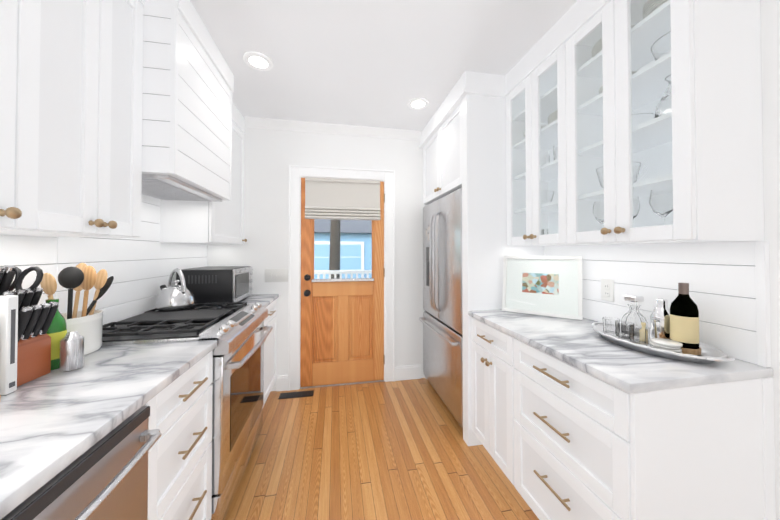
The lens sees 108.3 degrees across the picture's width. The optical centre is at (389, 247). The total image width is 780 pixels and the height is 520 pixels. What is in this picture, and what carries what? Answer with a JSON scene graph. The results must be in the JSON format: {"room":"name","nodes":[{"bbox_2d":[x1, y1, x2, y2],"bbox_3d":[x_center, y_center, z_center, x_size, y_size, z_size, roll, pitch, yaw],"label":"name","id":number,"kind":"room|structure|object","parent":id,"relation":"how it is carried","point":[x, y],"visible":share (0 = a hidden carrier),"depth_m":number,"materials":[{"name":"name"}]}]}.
{"room":"kitchen","nodes":[
{"label":"kitchen","id":0,"kind":"room"},
{"bbox_2d":[207,123,424,390],"bbox_3d":[-0.386,0.081,2.873,2.653,2.550,0.130,0,-1,-11],"label":"wall","id":1,"kind":"structure","parent":0,"point":[271,155],"depth_m":2.74,"materials":[{"name":"paint"}]},
{"bbox_2d":[265,269,287,281],"bbox_3d":[-1.071,0.265,2.663,0.197,0.116,0.018,0,-1,-11],"label":"switch plate","id":2,"kind":"object","parent":1,"relation":"attached to","point":[276,275],"visible":1,"depth_m":2.65,"materials":[{"name":"white plastic"}]},
{"bbox_2d":[244,116,421,140],"bbox_3d":[-0.492,-1.159,2.765,1.719,0.072,0.072,0,-1,-11],"label":"crown molding","id":3,"kind":"structure","parent":1,"relation":"attached to","point":[295,125],"depth_m":2.74,"materials":[{"name":"white paint"}]},
{"bbox_2d":[288,165,394,390],"bbox_3d":[-0.472,0.283,2.850,1.039,2.145,0.178,0,-1,-11],"label":"door frame","id":4,"kind":"structure","parent":1,"relation":"attached to","point":[297,173],"depth_m":2.74,"materials":[{"name":"white paint"}]},
{"bbox_2d":[300,178,384,388],"bbox_3d":[-0.465,0.340,2.820,0.821,2.030,0.194,0,-1,-11],"label":"entry door","id":5,"kind":"structure","parent":1,"relation":"in","point":[342,331],"depth_m":2.78,"materials":[{"name":"brown wood"}]},
{"bbox_2d":[305,178,380,219],"bbox_3d":[-0.457,-0.473,2.773,0.730,0.395,0.046,0,-1,-11],"label":"blind","id":6,"kind":"object","parent":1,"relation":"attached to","point":[340,199],"visible":0.9,"depth_m":2.77,"materials":[{"name":"white fabric"}]},
{"bbox_2d":[276,364,420,390],"bbox_3d":[-0.374,1.284,2.785,1.417,0.143,0.016,0,-1,-11],"label":"baseboard","id":7,"kind":"structure","parent":1,"relation":"attached to","point":[409,372],"depth_m":2.87,"materials":[{"name":"white paint"}]},
{"bbox_2d":[224,378,538,519],"bbox_3d":[0.144,1.350,0.089,3.053,0.060,5.904,0,-1,-11],"label":"floor","id":8,"kind":"structure","parent":0,"point":[396,450],"depth_m":1.74,"materials":[{"name":"brown wood"}]},
{"bbox_2d":[1,406,160,519],"bbox_3d":[-0.915,0.891,0.481,0.658,0.868,0.596,0,-1,-11],"label":"dishwasher","id":9,"kind":"object","parent":8,"relation":"on","point":[105,477],"visible":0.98,"depth_m":0.66,"materials":[{"name":"grey metal"}]},
{"bbox_2d":[143,350,212,519],"bbox_3d":[-1.046,0.891,0.999,0.650,0.882,0.463,0,-1,-11],"label":"base cabinet","id":10,"kind":"object","parent":8,"relation":"on","point":[180,466],"visible":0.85,"depth_m":1.04,"materials":[{"name":"white paint"}]},
{"bbox_2d":[102,302,272,519],"bbox_3d":[-1.113,0.859,1.612,0.715,0.963,0.762,0,-1,-11],"label":"range","id":11,"kind":"object","parent":8,"relation":"on","point":[234,330],"visible":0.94,"depth_m":1.44,"materials":[{"name":"grey metal"}]},
{"bbox_2d":[155,268,195,310],"bbox_3d":[-1.371,0.257,1.786,0.239,0.251,0.210,0,-1,-11],"label":"kettle","id":12,"kind":"object","parent":11,"relation":"on","point":[176,296],"visible":1,"depth_m":1.74,"materials":[{"name":"silver metal"}]},
{"bbox_2d":[262,299,276,407],"bbox_3d":[-1.294,0.908,2.292,0.650,0.882,0.639,0,-1,-11],"label":"base cabinet","id":13,"kind":"object","parent":8,"relation":"on","point":[270,358],"visible":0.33,"depth_m":2.44,"materials":[{"name":"white paint"}]},
{"bbox_2d":[208,294,278,307],"bbox_3d":[-1.303,0.450,2.296,0.633,0.032,0.640,0,-1,-11],"label":"countertop","id":14,"kind":"structure","parent":13,"relation":"on","point":[265,300],"depth_m":2.35,"materials":[{"name":"stone"}]},
{"bbox_2d":[176,266,253,303],"bbox_3d":[-1.353,0.297,2.256,0.424,0.270,0.461,0,-1,-11],"label":"toaster oven","id":15,"kind":"object","parent":14,"relation":"on","point":[217,284],"visible":0.94,"depth_m":2.05,"materials":[{"name":"black metal"}]},
{"bbox_2d":[278,390,313,398],"bbox_3d":[-0.856,1.348,2.582,0.300,0.008,0.105,0,-1,-11],"label":"floor vent","id":16,"kind":"object","parent":8,"relation":"in","point":[296,394],"visible":1,"depth_m":2.57,"materials":[{"name":"black metal"}]},
{"bbox_2d":[419,188,462,427],"bbox_3d":[0.671,0.464,2.499,0.654,1.775,0.909,0,-1,-11],"label":"refrigerator","id":17,"kind":"object","parent":8,"relation":"on","point":[441,319],"visible":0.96,"depth_m":2.31,"materials":[{"name":"grey metal"}]},
{"bbox_2d":[419,71,543,445],"bbox_3d":[0.714,0.077,2.474,0.638,2.549,1.062,0,-1,-11],"label":"enclosure","id":18,"kind":"object","parent":8,"relation":"on","point":[463,140],"visible":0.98,"depth_m":1.96,"materials":[{"name":"white paint"}]},
{"bbox_2d":[471,317,514,484],"bbox_3d":[0.860,0.901,1.731,0.624,0.882,0.463,0,-1,-11],"label":"base cabinet","id":19,"kind":"object","parent":8,"relation":"on","point":[492,392],"visible":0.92,"depth_m":1.63,"materials":[{"name":"white paint"}]},
{"bbox_2d":[513,338,775,519],"bbox_3d":[0.962,0.894,1.205,0.626,0.882,0.604,0,-1,-11],"label":"base cabinet","id":20,"kind":"object","parent":8,"relation":"on","point":[587,446],"visible":0.96,"depth_m":0.95,"materials":[{"name":"white paint"}]},
{"bbox_2d":[468,309,772,392],"bbox_3d":[0.927,0.439,1.441,0.607,0.032,1.072,0,-1,-11],"label":"countertop","id":21,"kind":"structure","parent":20,"relation":"on","point":[584,345],"depth_m":1.05,"materials":[{"name":"stone"}]},
{"bbox_2d":[502,256,582,319],"bbox_3d":[0.951,0.239,1.788,0.446,0.371,0.081,-1,-1,35],"label":"picture frame","id":22,"kind":"object","parent":21,"relation":"on","point":[551,286],"visible":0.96,"depth_m":1.77,"materials":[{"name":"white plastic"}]},
{"bbox_2d":[592,322,734,362],"bbox_3d":[1.107,0.399,1.201,0.298,0.039,0.506,0,-1,-11],"label":"tray","id":23,"kind":"object","parent":21,"relation":"on","point":[710,354],"visible":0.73,"depth_m":1.07,"materials":[{"name":"silver metal"}]},
{"bbox_2d":[602,317,649,345],"bbox_3d":[1.043,0.373,1.253,0.069,0.078,0.214,0,-1,-1],"label":"glasses","id":24,"kind":"object","parent":23,"relation":"on","point":[625,330],"visible":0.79,"depth_m":1.22,"materials":[{"name":"clear glass"}]},
{"bbox_2d":[621,295,647,326],"bbox_3d":[1.124,0.318,1.297,0.096,0.190,0.091,0,-1,-11],"label":"decanter","id":25,"kind":"object","parent":23,"relation":"on","point":[634,315],"visible":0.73,"depth_m":1.28,"materials":[{"name":"clear glass"}]},
{"bbox_2d":[650,298,669,338],"bbox_3d":[1.167,0.316,1.208,0.076,0.192,0.076,0,-1,-11],"label":"cocktail shaker","id":26,"kind":"object","parent":23,"relation":"on","point":[660,319],"visible":0.62,"depth_m":1.19,"materials":[{"name":"silver metal"}]},
{"bbox_2d":[670,283,700,354],"bbox_3d":[1.166,0.275,1.117,0.090,0.270,0.090,0,-1,-11],"label":"wine bottle","id":27,"kind":"object","parent":23,"relation":"on","point":[684,321],"visible":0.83,"depth_m":1.09,"materials":[{"name":"black glass"}]},
{"bbox_3d":[1.076,0.409,1.098,0.085,0.002,0.085,0,-1,-11],"label":"napkins","id":28,"kind":"object","parent":23,"relation":"on","visible":0},
{"bbox_2d":[649,338,682,353],"bbox_3d":[1.076,0.387,1.101,0.092,0.041,0.094,0,-1,-11],"label":"coasters","id":29,"kind":"object","parent":28,"relation":"on","point":[666,344],"visible":0.75,"depth_m":1.08,"materials":[{"name":"white ceramic"}]},
{"bbox_3d":[-0.792,0.874,-0.326,0.650,0.882,1.028,0,-1,-11],"label":"base cabinet","id":30,"kind":"object","parent":8,"relation":"on","visible":0},
{"bbox_2d":[0,340,217,519],"bbox_3d":[-0.901,0.423,0.202,0.633,0.032,2.096,0,-1,-11],"label":"countertop","id":31,"kind":"structure","parent":30,"relation":"on","point":[54,422],"depth_m":0.74,"materials":[{"name":"stone"}]},
{"bbox_2d":[0,295,17,394],"bbox_3d":[-1.177,0.275,0.756,0.217,0.275,0.085,0,-1,-11],"label":"cookbooks","id":32,"kind":"object","parent":31,"relation":"on","point":[8,337],"visible":1,"depth_m":0.79,"materials":[{"name":"white paper"}]},
{"bbox_2d":[0,265,58,386],"bbox_3d":[-1.192,0.235,0.867,0.216,0.358,0.115,0,-1,-11],"label":"knife block","id":33,"kind":"object","parent":31,"relation":"on","point":[35,319],"visible":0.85,"depth_m":0.89,"materials":[{"name":"brown wood"}]},
{"bbox_2d":[45,299,66,369],"bbox_3d":[-1.170,0.298,0.974,0.069,0.236,0.069,0,-1,-11],"label":"bottle","id":34,"kind":"object","parent":31,"relation":"on","point":[57,331],"visible":0.4,"depth_m":0.96,"materials":[{"name":"green glass"}]},
{"bbox_2d":[59,331,83,371],"bbox_3d":[-1.092,0.352,0.968,0.056,0.127,0.056,0,-1,-11],"label":"steel canister","id":35,"kind":"object","parent":31,"relation":"on","point":[71,358],"visible":1,"depth_m":0.95,"materials":[{"name":"silver metal"}]},
{"bbox_2d":[40,263,113,355],"bbox_3d":[-1.252,0.241,1.138,0.149,0.354,0.282,0,-1,-11],"label":"utensil crock","id":36,"kind":"object","parent":31,"relation":"on","point":[86,323],"visible":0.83,"depth_m":1.11,"materials":[{"name":"white ceramic"}]},
{"bbox_2d":[190,0,576,130],"bbox_3d":[0.144,-1.259,0.123,3.053,0.060,5.904,0,-1,-11],"label":"ceiling","id":37,"kind":"structure","parent":0,"point":[376,63],"depth_m":1.71,"materials":[{"name":"paint"}]},
{"bbox_2d":[243,51,272,70],"bbox_3d":[-0.851,-1.201,1.823,0.178,0.012,0.178,0,-1,-11],"label":"recessed light","id":38,"kind":"object","parent":37,"relation":"in","point":[257,61],"visible":0.96,"depth_m":1.81,"materials":[{"name":"white paint"}]},
{"bbox_2d":[407,98,428,109],"bbox_3d":[0.234,-1.194,2.345,0.178,0.012,0.178,0,-1,-11],"label":"recessed light","id":39,"kind":"object","parent":37,"relation":"in","point":[417,103],"visible":0.98,"depth_m":2.34,"materials":[{"name":"white paint"}]},
{"bbox_2d":[571,0,779,519],"bbox_3d":[1.506,0.049,0.368,0.120,2.550,5.904,0,-1,-11],"label":"wall","id":40,"kind":"structure","parent":0,"point":[770,39],"depth_m":0.98,"materials":[{"name":"paint"}]},
{"bbox_2d":[505,0,763,245],"bbox_3d":[1.048,-0.614,1.480,0.360,1.194,1.040,0,-1,-11],"label":"upper cabinet","id":41,"kind":"object","parent":40,"relation":"attached to","point":[698,148],"visible":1,"depth_m":1.18,"materials":[{"name":"white wood"}]},
{"bbox_2d":[541,191,553,203],"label":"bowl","id":42,"kind":"object","parent":41,"relation":"in","point":[544,198],"depth_m":1.80,"materials":[{"name":"white ceramic"}]},
{"bbox_2d":[541,110,557,128],"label":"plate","id":43,"kind":"object","parent":41,"relation":"in","point":[551,117],"depth_m":1.62,"materials":[{"name":"white ceramic"}]},
{"bbox_2d":[541,144,557,164],"label":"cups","id":44,"kind":"object","parent":41,"relation":"in","point":[555,148],"depth_m":1.80,"materials":[{"name":"white ceramic"}]},
{"bbox_2d":[592,38,601,57],"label":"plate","id":45,"kind":"object","parent":41,"relation":"in","point":[596,49],"depth_m":1.35,"materials":[{"name":"white ceramic"}]},
{"bbox_2d":[593,200,603,227],"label":"wine glass","id":46,"kind":"object","parent":41,"relation":"in","point":[601,203],"depth_m":1.37,"materials":[{"name":"clear glass"}]},
{"bbox_2d":[596,167,603,188],"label":"drinking glass","id":47,"kind":"object","parent":41,"relation":"in","point":[600,172],"depth_m":1.36,"materials":[{"name":"clear glass"}]},
{"bbox_2d":[633,197,639,217],"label":"wine glass","id":48,"kind":"object","parent":41,"relation":"in","point":[636,203],"depth_m":1.27,"materials":[{"name":"clear glass"}]},
{"bbox_2d":[633,162,640,182],"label":"drinking glass","id":49,"kind":"object","parent":41,"relation":"in","point":[636,169],"depth_m":1.28,"materials":[{"name":"clear glass"}]},
{"bbox_2d":[632,75,671,127],"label":"decanter","id":50,"kind":"object","parent":41,"relation":"in","point":[659,109],"depth_m":1.13,"materials":[{"name":"clear glass"}]},
{"bbox_2d":[643,0,667,18],"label":"bowl","id":51,"kind":"object","parent":41,"relation":"in","point":[652,3],"depth_m":1.12,"materials":[{"name":"white ceramic"}]},
{"bbox_2d":[651,31,670,60],"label":"glass bowl","id":52,"kind":"object","parent":41,"relation":"in","point":[667,45],"depth_m":1.10,"materials":[{"name":"clear glass"}]},
{"bbox_2d":[649,187,672,224],"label":"wine glass","id":53,"kind":"object","parent":41,"relation":"in","point":[666,208],"depth_m":1.12,"materials":[{"name":"clear glass"}]},
{"bbox_2d":[544,241,770,366],"bbox_3d":[1.213,0.203,1.502,0.024,0.438,1.066,0,-1,-11],"label":"backsplash","id":54,"kind":"structure","parent":40,"relation":"attached to","point":[729,288],"depth_m":1.15,"materials":[{"name":"white wood"}]},
{"bbox_2d":[601,278,613,301],"bbox_3d":[1.195,0.234,1.549,0.008,0.120,0.074,0,-1,-11],"label":"electrical outlet plate","id":55,"kind":"object","parent":54,"relation":"attached to","point":[607,289],"visible":1,"depth_m":1.54,"materials":[{"name":"white plastic"}]},
{"bbox_3d":[-1.217,0.042,-0.155,0.120,2.550,5.904,0,-1,-11],"label":"wall","id":56,"kind":"structure","parent":0,"visible":0},
{"bbox_2d":[0,0,21,228],"bbox_3d":[-1.054,-0.640,0.290,0.360,1.172,0.898,0,-1,-11],"label":"upper cabinet","id":57,"kind":"object","parent":56,"relation":"attached to","point":[9,212],"visible":0.98,"depth_m":0.73,"materials":[{"name":"white paint"}]},
{"bbox_2d":[0,0,144,237],"bbox_3d":[-1.186,-0.631,0.975,0.360,1.172,0.494,0,-1,-11],"label":"upper cabinet","id":58,"kind":"object","parent":56,"relation":"attached to","point":[78,122],"visible":1,"depth_m":0.95,"materials":[{"name":"white paint"}]},
{"bbox_2d":[0,194,206,326],"bbox_3d":[-1.337,0.038,0.839,0.016,0.752,3.500,0,-1,-11],"label":"backsplash","id":59,"kind":"structure","parent":56,"relation":"attached to","point":[143,266],"depth_m":1.51,"materials":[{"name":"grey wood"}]},
{"bbox_2d":[141,0,233,201],"bbox_3d":[-1.250,-0.759,1.577,0.460,0.901,0.703,0,-1,-11],"label":"range hood","id":60,"kind":"object","parent":56,"relation":"attached to","point":[188,82],"visible":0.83,"depth_m":1.38,"materials":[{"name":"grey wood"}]},
{"bbox_2d":[159,101,246,244],"bbox_3d":[-1.431,-0.615,2.256,0.360,1.172,0.697,0,-1,-11],"label":"upper cabinet","id":61,"kind":"object","parent":56,"relation":"attached to","point":[202,222],"visible":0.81,"depth_m":2.04,"materials":[{"name":"white paint"}]},
{"label":"outside","id":62,"kind":"structure","parent":0,"visible":0},
{"bbox_3d":[-2.095,1.858,10.735,16.000,0.200,16.000,0,-1,-11],"label":"ground","id":63,"kind":"structure","parent":62,"visible":0},
{"bbox_2d":[329,219,340,278],"bbox_3d":[-1.303,-1.152,6.404,1.965,5.917,0.758,0,-1,-11],"label":"tree","id":64,"kind":"object","parent":63,"relation":"on","point":[334,262],"depth_m":6.39,"materials":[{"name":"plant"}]},
{"bbox_2d":[314,270,371,278],"bbox_3d":[-0.816,1.042,4.076,5.000,1.260,2.380,0,-1,-11],"label":"railing","id":65,"kind":"object","parent":63,"relation":"on","point":[335,272],"depth_m":5.21,"materials":[{"name":"white wood"}]},
{"bbox_2d":[314,219,371,278],"bbox_3d":[-2.529,-0.130,11.695,9.100,3.800,4.600,0,-1,-11],"label":"garage","id":66,"kind":"structure","parent":63,"relation":"on","point":[323,239],"depth_m":9.82,"materials":[{"name":"blue"}]}
]}

